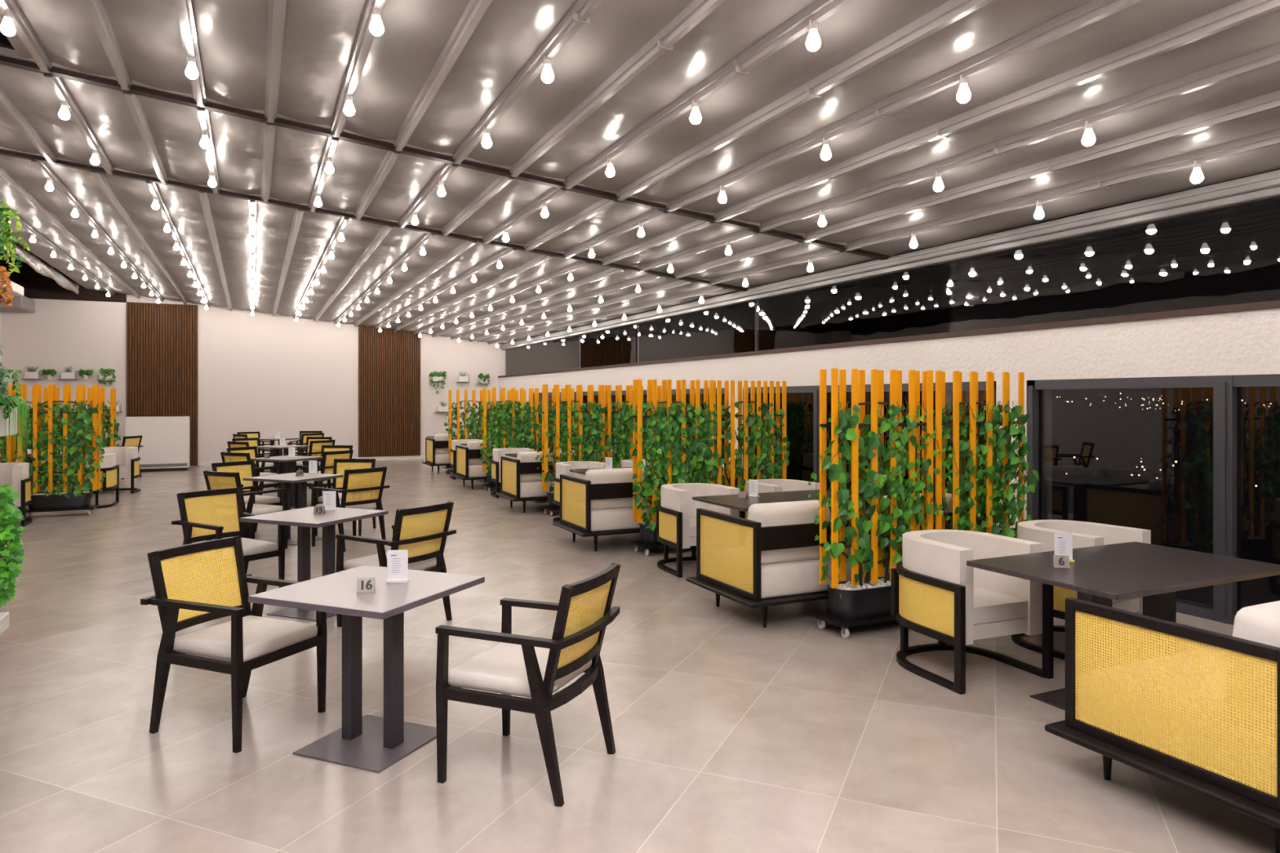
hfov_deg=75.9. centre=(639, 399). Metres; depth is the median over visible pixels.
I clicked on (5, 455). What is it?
screen
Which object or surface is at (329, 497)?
menu stand
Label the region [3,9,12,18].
socket
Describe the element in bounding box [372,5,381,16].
socket
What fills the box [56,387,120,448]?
screen
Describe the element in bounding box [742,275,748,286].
light bulb
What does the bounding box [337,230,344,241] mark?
light bulb
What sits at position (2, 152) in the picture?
trim
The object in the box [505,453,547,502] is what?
table
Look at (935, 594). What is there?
barrel armchair
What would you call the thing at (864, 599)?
screen
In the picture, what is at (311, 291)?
light bulb
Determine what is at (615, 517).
seat cushion
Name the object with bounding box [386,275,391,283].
light bulb
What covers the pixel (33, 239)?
light bulb
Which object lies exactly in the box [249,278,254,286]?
light bulb
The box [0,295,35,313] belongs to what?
trim
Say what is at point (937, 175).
socket
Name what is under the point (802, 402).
window
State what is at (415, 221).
light bulb
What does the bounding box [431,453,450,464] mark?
seat cushion
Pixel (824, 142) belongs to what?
socket
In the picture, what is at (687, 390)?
window
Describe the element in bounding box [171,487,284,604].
armchair
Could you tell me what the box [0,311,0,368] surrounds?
wall
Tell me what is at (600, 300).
light bulb
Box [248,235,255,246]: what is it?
light bulb
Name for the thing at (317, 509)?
number sign
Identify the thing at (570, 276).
light bulb
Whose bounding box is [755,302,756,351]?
roller blind
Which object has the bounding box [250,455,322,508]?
cafe table
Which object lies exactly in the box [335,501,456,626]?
armchair
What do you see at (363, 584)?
number sign
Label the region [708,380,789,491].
screen
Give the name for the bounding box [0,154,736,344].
ceiling
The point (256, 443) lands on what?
armchair
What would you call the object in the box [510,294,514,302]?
light bulb
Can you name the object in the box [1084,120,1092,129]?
socket
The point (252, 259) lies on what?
light bulb
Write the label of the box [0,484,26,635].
wall planter
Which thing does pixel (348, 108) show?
light bulb
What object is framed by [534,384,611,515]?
screen
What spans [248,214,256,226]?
light bulb
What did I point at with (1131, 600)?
seat cushion
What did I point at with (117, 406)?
planter
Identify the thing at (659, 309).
light bulb
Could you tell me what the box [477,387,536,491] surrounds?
screen
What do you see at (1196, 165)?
socket
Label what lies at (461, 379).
planter
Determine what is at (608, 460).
menu stand
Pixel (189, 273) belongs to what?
light bulb
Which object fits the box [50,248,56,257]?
light bulb
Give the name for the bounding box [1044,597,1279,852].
sofa
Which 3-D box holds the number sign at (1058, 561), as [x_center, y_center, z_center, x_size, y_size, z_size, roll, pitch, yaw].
[2.234,0.858,4.352,0.078,0.064,0.042,0,0,13]
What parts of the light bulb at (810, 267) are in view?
bulb glass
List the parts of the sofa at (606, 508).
leg, cane panel, frame, leg, rail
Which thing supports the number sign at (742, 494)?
on the table at (731, 501)
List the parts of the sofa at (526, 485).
cane panel, frame, leg, rail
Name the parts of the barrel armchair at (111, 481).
cane frame, cane panel, leg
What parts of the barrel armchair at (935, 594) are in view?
cane panel, cane frame, leg, seat, leg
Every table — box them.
[0,452,104,491]
[240,506,388,621]
[243,472,343,545]
[248,564,484,773]
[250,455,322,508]
[257,444,309,473]
[259,437,301,471]
[426,435,452,468]
[460,443,487,483]
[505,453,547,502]
[569,466,632,475]
[692,489,851,511]
[966,541,1279,710]
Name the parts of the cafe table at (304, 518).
plate, post, post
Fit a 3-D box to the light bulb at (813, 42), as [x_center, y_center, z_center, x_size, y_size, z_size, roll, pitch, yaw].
[0.899,-1.891,4.252,0.078,0.156,0.078,0,0,-25]
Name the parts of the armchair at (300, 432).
backrest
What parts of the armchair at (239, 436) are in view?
backrest, arm rail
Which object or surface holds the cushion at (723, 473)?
on the sofa at (606, 508)
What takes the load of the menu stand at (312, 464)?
on the cafe table at (286, 479)
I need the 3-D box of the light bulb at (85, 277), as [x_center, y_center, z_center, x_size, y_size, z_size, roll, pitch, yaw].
[-11.003,-2.454,16.257,0.078,0.156,0.078,0,0,-25]
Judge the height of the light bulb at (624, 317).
0.156 m
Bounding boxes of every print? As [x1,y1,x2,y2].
[391,555,400,573]
[1057,537,1066,553]
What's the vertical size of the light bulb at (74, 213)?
0.156 m
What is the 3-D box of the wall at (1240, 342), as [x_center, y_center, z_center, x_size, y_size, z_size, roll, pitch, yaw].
[2.096,0.500,11.056,0.340,2.280,28.200,0,0,-25]
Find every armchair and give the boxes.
[0,462,32,526]
[15,448,62,493]
[60,453,119,508]
[93,446,140,493]
[115,435,142,479]
[140,536,327,753]
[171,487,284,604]
[203,470,288,549]
[211,460,281,532]
[220,452,283,493]
[226,440,276,488]
[226,446,277,491]
[231,437,273,462]
[232,434,273,472]
[237,431,270,452]
[287,432,324,470]
[288,440,335,488]
[289,431,322,450]
[294,449,355,509]
[295,436,332,473]
[302,444,352,492]
[311,466,389,551]
[314,458,379,536]
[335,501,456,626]
[435,562,620,807]
[449,439,482,479]
[490,448,534,497]
[552,461,605,522]
[621,458,647,467]
[656,483,745,577]
[745,479,819,533]
[890,529,1053,694]
[1011,520,1151,660]
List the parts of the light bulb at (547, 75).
bulb glass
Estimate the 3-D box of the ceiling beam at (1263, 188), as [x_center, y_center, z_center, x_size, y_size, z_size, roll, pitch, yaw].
[2.064,-1.522,11.041,0.270,0.155,28.200,0,0,-25]
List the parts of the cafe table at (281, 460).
post, post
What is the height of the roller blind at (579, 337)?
0.725 m
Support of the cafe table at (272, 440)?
on the floor
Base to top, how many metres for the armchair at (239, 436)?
0.892 m
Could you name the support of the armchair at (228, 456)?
on the floor
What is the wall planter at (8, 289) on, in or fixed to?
attached to the trim
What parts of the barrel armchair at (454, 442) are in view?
cane panel, leg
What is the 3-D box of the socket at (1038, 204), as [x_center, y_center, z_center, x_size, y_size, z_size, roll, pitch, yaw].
[3.294,-1.619,6.767,0.044,0.052,0.044,0,0,-25]
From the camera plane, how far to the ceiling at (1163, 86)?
5.28 m
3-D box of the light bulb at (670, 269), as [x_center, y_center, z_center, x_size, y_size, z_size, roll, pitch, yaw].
[0.385,-1.678,10.325,0.078,0.156,0.078,0,0,-25]
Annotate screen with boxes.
[0,384,17,462]
[0,387,48,490]
[13,384,106,517]
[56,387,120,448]
[444,390,490,474]
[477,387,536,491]
[490,390,534,437]
[533,387,582,451]
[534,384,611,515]
[604,385,662,467]
[625,379,719,555]
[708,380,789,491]
[808,368,940,638]
[920,370,1039,538]
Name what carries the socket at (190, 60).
attached to the light bulb at (191, 71)
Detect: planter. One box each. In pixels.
[0,200,30,402]
[0,368,28,457]
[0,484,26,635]
[21,367,42,379]
[57,366,78,379]
[97,368,115,385]
[105,399,122,412]
[429,371,447,394]
[435,402,453,412]
[456,371,469,382]
[477,373,489,386]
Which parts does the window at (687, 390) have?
pane, pane, pane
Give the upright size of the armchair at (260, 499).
0.892 m
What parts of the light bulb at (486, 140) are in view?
bulb glass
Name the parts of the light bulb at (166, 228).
bulb glass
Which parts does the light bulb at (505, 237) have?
bulb glass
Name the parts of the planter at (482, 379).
pot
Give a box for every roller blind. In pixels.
[578,337,579,368]
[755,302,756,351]
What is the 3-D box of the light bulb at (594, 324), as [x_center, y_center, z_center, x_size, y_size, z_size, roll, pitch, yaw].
[-0.901,-1.539,16.298,0.078,0.156,0.078,0,0,-25]
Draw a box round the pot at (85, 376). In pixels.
[82,374,88,379]
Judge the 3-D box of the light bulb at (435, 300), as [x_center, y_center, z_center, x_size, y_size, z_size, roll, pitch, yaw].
[-3.731,-1.852,14.960,0.078,0.156,0.078,0,0,-25]
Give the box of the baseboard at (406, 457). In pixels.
[199,455,425,465]
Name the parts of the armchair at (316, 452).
leg, seat, arm rail, backrest, cane panel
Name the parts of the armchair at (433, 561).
leg, leg, seat, seat frame, arm rail, backrest, cane panel, leg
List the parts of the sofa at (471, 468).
cane panel, frame, leg, rail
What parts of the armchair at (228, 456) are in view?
cane panel, backrest, arm rail, seat, leg, seat frame, leg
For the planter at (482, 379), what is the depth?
23.36 m
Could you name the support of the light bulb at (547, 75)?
hanging from the ceiling at (1163, 86)
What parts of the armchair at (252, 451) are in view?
cane panel, backrest, leg, seat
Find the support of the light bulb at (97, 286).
hanging from the ceiling at (213, 233)
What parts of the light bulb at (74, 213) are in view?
bulb glass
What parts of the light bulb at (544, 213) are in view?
bulb glass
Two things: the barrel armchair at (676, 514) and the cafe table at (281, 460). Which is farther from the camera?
the cafe table at (281, 460)
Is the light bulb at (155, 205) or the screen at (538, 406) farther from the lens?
the screen at (538, 406)
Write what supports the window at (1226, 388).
in the wall at (1240, 342)
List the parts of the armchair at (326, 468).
leg, seat frame, leg, seat, arm rail, cane panel, backrest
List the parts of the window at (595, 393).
pane, pane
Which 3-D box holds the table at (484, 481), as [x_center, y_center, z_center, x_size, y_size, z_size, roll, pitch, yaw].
[-2.810,1.265,16.591,1.450,0.748,0.880,0,0,-25]
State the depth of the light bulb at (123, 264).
14.09 m
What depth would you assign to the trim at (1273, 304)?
7.79 m
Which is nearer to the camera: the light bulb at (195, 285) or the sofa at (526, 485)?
the sofa at (526, 485)
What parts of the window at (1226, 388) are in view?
pane, pane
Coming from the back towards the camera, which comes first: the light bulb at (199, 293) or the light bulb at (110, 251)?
the light bulb at (199, 293)
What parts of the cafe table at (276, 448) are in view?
post, post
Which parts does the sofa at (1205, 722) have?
leg, cane panel, leg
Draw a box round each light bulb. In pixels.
[0,9,15,35]
[29,233,35,242]
[44,177,53,191]
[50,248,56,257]
[58,100,70,119]
[68,262,73,270]
[71,206,78,217]
[82,273,87,279]
[89,148,99,165]
[91,226,97,237]
[95,282,99,288]
[107,245,113,254]
[121,258,126,267]
[132,270,137,278]
[141,280,146,288]
[151,197,159,209]
[164,221,170,232]
[173,240,179,250]
[181,256,186,265]
[185,55,198,79]
[187,268,192,277]
[192,279,197,287]
[197,288,201,295]
[200,129,209,148]
[208,173,216,186]
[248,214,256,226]
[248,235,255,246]
[249,253,255,262]
[249,266,254,275]
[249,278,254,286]
[250,288,254,295]
[304,295,308,302]
[309,287,313,294]
[314,193,322,207]
[314,275,319,284]
[320,264,325,273]
[324,155,333,173]
[328,248,333,258]
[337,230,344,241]
[343,95,355,115]
[364,295,368,302]
[368,5,383,35]
[374,286,379,293]
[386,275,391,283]
[401,261,407,271]
[411,212,418,225]
[418,303,422,310]
[419,244,426,255]
[433,295,437,302]
[437,182,445,196]
[450,284,455,293]
[471,273,476,282]
[481,128,491,148]
[488,302,492,311]
[497,258,502,268]
[502,228,509,242]
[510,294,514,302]
[536,282,541,293]
[541,56,554,83]
[541,204,548,217]
[567,303,572,311]
[568,271,573,280]
[588,244,595,257]
[592,319,596,326]
[598,293,603,302]
[605,157,614,177]
[622,311,626,319]
[635,281,640,292]
[637,222,644,237]
[657,302,662,312]
[667,260,673,272]
[689,99,701,124]
[698,294,703,303]
[718,185,727,203]
[724,240,732,255]
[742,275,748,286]
[805,19,821,51]
[806,258,813,271]
[817,209,826,226]
[820,137,831,159]
[909,232,917,248]
[933,170,943,191]
[956,74,970,102]
[1034,200,1044,219]
[1081,120,1095,146]
[1190,160,1204,183]
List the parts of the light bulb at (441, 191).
bulb glass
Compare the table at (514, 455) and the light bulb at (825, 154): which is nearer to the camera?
the light bulb at (825, 154)
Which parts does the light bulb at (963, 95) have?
bulb glass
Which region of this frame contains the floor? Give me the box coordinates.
[0,458,1275,852]
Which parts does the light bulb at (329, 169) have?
bulb glass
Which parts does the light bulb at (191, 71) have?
bulb glass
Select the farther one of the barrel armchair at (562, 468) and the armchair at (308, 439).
the armchair at (308, 439)
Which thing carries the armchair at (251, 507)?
on the floor
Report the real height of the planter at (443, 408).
0.337 m
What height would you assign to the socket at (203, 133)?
0.052 m
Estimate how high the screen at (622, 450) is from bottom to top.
1.856 m
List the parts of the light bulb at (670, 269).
bulb glass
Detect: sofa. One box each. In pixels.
[422,433,477,474]
[451,439,551,489]
[495,448,615,512]
[552,464,750,551]
[685,492,969,627]
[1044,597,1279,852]
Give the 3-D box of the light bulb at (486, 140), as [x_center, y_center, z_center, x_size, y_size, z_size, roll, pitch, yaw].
[-1.164,-1.993,6.230,0.078,0.156,0.078,0,0,-25]
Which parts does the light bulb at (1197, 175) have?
bulb glass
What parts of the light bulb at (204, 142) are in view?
bulb glass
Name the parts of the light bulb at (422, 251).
bulb glass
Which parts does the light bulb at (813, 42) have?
bulb glass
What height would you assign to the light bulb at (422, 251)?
0.156 m
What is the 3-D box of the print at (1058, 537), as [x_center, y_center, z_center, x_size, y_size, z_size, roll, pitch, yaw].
[2.321,0.798,4.505,0.049,0.087,0.001,0,0,1]
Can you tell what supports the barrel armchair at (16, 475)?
on the floor
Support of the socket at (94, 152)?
attached to the light bulb at (95, 160)
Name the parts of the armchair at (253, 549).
leg, backrest, cane panel, arm rail, leg, seat frame, seat, leg, leg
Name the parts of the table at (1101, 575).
plate, post, post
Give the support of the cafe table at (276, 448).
on the floor
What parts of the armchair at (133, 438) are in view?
backrest, cane panel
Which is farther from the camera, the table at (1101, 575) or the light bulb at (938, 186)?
the light bulb at (938, 186)
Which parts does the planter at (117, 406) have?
pot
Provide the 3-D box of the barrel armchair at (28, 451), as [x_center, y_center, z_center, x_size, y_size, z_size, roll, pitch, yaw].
[-10.318,1.245,14.104,0.708,0.790,0.740,0,0,-29]
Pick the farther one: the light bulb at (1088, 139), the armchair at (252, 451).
the armchair at (252, 451)
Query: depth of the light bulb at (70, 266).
14.95 m
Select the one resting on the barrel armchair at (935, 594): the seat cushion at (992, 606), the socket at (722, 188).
the seat cushion at (992, 606)
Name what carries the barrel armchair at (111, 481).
on the floor
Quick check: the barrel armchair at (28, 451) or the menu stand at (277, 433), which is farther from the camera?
the menu stand at (277, 433)
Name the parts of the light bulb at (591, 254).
bulb glass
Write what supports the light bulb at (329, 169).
hanging from the ceiling at (131, 132)
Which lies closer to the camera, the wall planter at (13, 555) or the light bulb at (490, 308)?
the wall planter at (13, 555)
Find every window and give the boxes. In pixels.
[505,259,962,375]
[533,391,598,448]
[611,387,724,464]
[742,381,995,525]
[1026,373,1279,625]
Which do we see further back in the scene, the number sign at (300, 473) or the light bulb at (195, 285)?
the light bulb at (195, 285)
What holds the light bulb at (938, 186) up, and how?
hanging from the ceiling at (1163, 86)
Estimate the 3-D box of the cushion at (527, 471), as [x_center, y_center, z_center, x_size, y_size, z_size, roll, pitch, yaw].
[-1.343,0.975,12.124,0.967,0.436,0.223,0,0,-25]
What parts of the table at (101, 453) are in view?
post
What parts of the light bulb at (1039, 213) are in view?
bulb glass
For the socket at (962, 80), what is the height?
0.052 m
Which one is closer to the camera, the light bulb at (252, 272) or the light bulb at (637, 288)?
the light bulb at (637, 288)
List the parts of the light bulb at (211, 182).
bulb glass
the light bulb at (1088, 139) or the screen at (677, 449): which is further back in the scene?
the screen at (677, 449)
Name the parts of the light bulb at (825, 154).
bulb glass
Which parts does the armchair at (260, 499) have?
backrest, cane panel, leg, seat, seat frame, leg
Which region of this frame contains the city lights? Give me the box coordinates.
[965,392,1271,486]
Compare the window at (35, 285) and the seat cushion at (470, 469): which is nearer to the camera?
the seat cushion at (470, 469)
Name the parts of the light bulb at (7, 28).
bulb glass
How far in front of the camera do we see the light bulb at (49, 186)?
8.92 m
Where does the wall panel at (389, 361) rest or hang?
attached to the wall at (267, 374)
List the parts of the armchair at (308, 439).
cane panel, backrest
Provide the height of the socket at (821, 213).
0.052 m
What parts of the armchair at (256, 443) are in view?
backrest, cane panel, arm rail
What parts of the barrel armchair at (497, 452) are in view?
cane panel, cane frame, leg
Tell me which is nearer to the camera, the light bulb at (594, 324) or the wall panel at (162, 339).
the light bulb at (594, 324)
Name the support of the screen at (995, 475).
on the floor
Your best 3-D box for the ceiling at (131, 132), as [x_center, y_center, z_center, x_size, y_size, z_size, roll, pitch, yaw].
[-2.334,-2.122,8.448,10.000,1.008,2.850,0,0,-25]
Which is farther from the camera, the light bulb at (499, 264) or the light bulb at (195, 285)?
the light bulb at (195, 285)
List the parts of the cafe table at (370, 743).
post, plate, post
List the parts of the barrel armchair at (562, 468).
cane frame, cane panel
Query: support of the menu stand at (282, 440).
on the cafe table at (276, 448)
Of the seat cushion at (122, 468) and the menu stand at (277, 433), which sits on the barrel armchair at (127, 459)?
the seat cushion at (122, 468)
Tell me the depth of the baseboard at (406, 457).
22.35 m
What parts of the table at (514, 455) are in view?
plate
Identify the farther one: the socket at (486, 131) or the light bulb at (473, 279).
the light bulb at (473, 279)
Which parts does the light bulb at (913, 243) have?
bulb glass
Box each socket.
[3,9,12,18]
[61,100,67,106]
[92,148,97,154]
[187,55,195,62]
[201,129,208,136]
[326,155,332,162]
[346,95,352,101]
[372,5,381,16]
[484,128,489,134]
[543,56,551,65]
[607,157,613,164]
[692,99,698,107]
[720,185,724,191]
[808,19,817,31]
[819,209,824,215]
[822,137,829,145]
[935,170,941,177]
[960,74,967,84]
[1035,200,1042,207]
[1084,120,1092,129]
[1192,160,1200,168]
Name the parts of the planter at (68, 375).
pot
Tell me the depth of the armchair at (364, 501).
9.07 m
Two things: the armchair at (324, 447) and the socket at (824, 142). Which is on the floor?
the armchair at (324, 447)
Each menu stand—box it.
[275,431,279,438]
[279,438,284,446]
[288,447,295,457]
[307,460,317,474]
[323,491,336,511]
[386,550,408,583]
[605,457,612,468]
[747,479,759,497]
[1053,533,1074,562]
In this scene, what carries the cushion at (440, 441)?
on the sofa at (437, 455)
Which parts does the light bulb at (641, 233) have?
bulb glass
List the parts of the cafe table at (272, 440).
post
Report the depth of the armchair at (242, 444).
14.91 m
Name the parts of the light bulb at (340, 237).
bulb glass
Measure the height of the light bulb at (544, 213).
0.156 m
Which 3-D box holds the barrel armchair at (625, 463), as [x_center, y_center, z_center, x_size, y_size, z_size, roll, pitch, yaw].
[0.069,1.245,11.436,0.708,0.790,0.740,0,0,-28]
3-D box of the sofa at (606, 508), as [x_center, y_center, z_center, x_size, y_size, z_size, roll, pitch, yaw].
[0.180,1.198,9.553,2.190,0.883,0.960,0,0,-25]
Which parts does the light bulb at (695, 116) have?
bulb glass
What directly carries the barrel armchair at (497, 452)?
on the floor
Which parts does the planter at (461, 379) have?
pot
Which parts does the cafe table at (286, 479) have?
post, plate, post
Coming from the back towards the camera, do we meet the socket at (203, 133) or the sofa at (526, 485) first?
the sofa at (526, 485)
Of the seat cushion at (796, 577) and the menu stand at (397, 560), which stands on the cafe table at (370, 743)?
the menu stand at (397, 560)
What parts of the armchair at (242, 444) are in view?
cane panel, backrest, arm rail, seat, leg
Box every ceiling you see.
[0,0,1279,255]
[0,64,875,287]
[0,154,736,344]
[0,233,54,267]
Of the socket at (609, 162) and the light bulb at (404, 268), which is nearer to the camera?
the socket at (609, 162)
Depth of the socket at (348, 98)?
5.79 m
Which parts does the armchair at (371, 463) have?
leg, leg, seat, arm rail, cane panel, backrest, leg, leg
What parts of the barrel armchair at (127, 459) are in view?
seat, leg, cane frame, cane panel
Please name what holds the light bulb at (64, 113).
hanging from the ceiling at (131, 132)
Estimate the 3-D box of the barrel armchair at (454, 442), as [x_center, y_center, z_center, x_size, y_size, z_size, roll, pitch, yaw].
[-3.648,1.245,17.312,0.708,0.790,0.740,0,0,-23]
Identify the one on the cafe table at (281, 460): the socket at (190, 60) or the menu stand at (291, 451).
the menu stand at (291, 451)
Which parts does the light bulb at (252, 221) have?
bulb glass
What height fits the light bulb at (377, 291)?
0.156 m
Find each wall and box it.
[0,294,509,465]
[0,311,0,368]
[498,307,1279,537]
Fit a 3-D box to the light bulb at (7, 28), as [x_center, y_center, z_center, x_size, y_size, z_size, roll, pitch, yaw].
[-3.831,-2.288,4.969,0.078,0.156,0.078,0,0,-25]
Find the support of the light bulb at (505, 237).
hanging from the ceiling at (131, 132)
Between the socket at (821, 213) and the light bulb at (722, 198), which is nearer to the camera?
the light bulb at (722, 198)
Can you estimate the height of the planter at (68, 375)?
0.333 m
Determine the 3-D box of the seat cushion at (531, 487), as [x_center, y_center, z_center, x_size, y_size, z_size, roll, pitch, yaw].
[-1.022,1.305,12.586,1.950,0.225,0.830,0,0,-25]
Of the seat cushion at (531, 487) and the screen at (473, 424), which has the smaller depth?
the seat cushion at (531, 487)
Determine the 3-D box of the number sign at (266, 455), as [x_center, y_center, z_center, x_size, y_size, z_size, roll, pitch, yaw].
[-5.708,0.858,12.544,0.078,0.064,0.042,0,0,15]
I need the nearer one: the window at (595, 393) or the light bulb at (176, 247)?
the light bulb at (176, 247)
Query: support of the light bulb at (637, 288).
hanging from the ceiling at (213, 233)
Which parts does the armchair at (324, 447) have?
leg, arm rail, cane panel, backrest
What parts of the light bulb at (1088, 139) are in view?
bulb glass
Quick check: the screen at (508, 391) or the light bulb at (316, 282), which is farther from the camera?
the screen at (508, 391)
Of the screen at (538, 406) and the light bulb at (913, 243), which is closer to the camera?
the light bulb at (913, 243)
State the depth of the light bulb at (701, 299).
12.39 m
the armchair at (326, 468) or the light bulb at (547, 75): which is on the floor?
the armchair at (326, 468)
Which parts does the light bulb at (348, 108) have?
bulb glass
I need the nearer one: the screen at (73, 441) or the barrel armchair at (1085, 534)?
the barrel armchair at (1085, 534)
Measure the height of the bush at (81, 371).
0.242 m
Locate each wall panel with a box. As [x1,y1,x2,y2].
[126,302,197,466]
[358,324,420,457]
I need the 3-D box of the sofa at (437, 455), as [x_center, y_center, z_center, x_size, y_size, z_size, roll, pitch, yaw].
[-3.798,1.198,18.811,2.190,0.883,0.960,0,0,-25]
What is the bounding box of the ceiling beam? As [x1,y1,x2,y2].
[0,43,890,260]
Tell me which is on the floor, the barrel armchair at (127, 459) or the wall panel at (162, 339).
the barrel armchair at (127, 459)
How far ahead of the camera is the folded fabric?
16.05 m
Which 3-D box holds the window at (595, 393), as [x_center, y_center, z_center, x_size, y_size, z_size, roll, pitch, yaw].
[-1.737,0.730,18.867,0.115,1.820,4.600,0,0,-25]
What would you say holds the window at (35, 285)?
attached to the wall at (267, 374)
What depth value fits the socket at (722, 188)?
7.10 m
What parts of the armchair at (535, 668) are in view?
leg, leg, seat, seat frame, arm rail, leg, backrest, cane panel, leg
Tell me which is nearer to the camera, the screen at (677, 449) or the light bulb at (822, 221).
the light bulb at (822, 221)
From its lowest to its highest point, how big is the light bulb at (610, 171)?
0.156 m
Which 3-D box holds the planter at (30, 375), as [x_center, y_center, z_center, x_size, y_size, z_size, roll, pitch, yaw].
[-14.032,-0.642,18.921,0.360,0.336,0.208,0,0,-25]
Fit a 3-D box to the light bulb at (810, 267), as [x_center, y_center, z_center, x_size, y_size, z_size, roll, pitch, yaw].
[1.982,-1.567,9.542,0.078,0.156,0.078,0,0,-25]
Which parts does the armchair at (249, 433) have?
backrest, cane panel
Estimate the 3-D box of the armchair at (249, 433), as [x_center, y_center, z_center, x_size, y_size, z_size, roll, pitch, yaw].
[-9.022,1.197,19.201,0.652,0.892,0.636,0,0,37]
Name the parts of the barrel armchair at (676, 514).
cane frame, cane panel, leg, seat, leg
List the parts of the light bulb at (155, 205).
bulb glass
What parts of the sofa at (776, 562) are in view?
leg, cane panel, frame, leg, rail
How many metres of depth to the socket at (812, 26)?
4.24 m
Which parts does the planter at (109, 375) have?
pot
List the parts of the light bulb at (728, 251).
bulb glass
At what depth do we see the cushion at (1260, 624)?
2.95 m
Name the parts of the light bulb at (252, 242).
bulb glass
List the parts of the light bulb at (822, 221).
bulb glass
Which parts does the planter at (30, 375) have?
pot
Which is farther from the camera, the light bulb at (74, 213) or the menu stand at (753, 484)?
the light bulb at (74, 213)
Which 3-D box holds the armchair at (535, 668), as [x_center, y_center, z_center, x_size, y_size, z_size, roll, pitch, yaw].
[-0.469,1.197,3.654,0.652,0.892,0.636,0,0,22]
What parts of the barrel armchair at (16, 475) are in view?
leg, cane panel, cane frame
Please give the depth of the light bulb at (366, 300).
15.80 m
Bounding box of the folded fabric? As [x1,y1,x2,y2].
[0,235,79,293]
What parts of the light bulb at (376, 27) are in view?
bulb glass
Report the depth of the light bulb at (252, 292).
16.23 m
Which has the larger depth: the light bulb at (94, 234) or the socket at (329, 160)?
the light bulb at (94, 234)
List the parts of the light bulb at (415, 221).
bulb glass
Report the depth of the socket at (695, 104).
5.36 m
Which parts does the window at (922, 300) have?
pane, pane, pane, pane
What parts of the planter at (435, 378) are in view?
pot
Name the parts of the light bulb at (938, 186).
bulb glass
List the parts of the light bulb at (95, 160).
bulb glass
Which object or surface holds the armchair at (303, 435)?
on the floor
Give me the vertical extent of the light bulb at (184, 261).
0.156 m
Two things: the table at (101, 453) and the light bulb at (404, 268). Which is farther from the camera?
the table at (101, 453)
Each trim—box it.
[0,46,893,256]
[0,148,748,291]
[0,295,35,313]
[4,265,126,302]
[497,300,1279,377]
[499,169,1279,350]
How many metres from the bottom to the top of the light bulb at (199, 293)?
0.156 m
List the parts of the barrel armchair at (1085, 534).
cane frame, cane panel, seat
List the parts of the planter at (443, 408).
pot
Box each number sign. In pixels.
[263,453,270,457]
[295,470,303,475]
[313,506,324,514]
[356,577,374,593]
[737,490,747,498]
[1052,555,1070,568]
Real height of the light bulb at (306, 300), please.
0.156 m
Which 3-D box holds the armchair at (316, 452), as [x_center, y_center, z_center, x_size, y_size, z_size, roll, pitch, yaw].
[-6.169,1.197,15.471,0.652,0.892,0.636,0,0,31]
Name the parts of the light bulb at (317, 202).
bulb glass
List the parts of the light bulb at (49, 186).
bulb glass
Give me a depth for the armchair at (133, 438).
17.14 m
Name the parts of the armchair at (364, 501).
leg, leg, seat, arm rail, leg, backrest, cane panel, leg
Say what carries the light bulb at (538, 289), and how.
hanging from the ceiling at (213, 233)
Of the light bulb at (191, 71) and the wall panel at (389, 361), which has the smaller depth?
the light bulb at (191, 71)
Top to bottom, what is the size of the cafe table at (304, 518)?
0.750 m
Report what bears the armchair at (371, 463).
on the floor
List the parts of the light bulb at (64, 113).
bulb glass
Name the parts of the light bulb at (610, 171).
bulb glass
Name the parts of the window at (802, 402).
pane, pane, pane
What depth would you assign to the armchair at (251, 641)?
4.12 m
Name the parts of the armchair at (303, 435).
arm rail, backrest, cane panel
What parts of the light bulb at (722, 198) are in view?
bulb glass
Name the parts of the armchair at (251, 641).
leg, backrest, cane panel, arm rail, leg, seat frame, seat, leg, leg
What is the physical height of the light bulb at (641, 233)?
0.156 m
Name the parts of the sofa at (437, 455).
cane panel, frame, rail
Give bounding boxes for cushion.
[119,465,124,473]
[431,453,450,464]
[433,433,477,453]
[458,462,491,477]
[466,440,492,465]
[505,477,553,497]
[516,450,576,481]
[566,502,652,532]
[584,466,647,510]
[671,464,737,477]
[689,517,716,536]
[711,546,889,599]
[746,499,858,564]
[973,586,1027,624]
[1112,597,1137,603]
[1223,600,1279,729]
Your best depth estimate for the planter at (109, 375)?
19.49 m
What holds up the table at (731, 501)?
on the floor
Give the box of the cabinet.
[124,416,190,471]
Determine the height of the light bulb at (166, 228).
0.156 m
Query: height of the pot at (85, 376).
0.102 m
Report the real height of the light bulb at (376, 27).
0.156 m
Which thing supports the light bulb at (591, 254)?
hanging from the ceiling at (131, 132)
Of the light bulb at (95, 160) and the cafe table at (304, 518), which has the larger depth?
the light bulb at (95, 160)
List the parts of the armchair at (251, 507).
cane panel, backrest, leg, seat, leg, arm rail, leg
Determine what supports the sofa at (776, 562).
on the floor
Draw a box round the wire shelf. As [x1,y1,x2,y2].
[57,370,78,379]

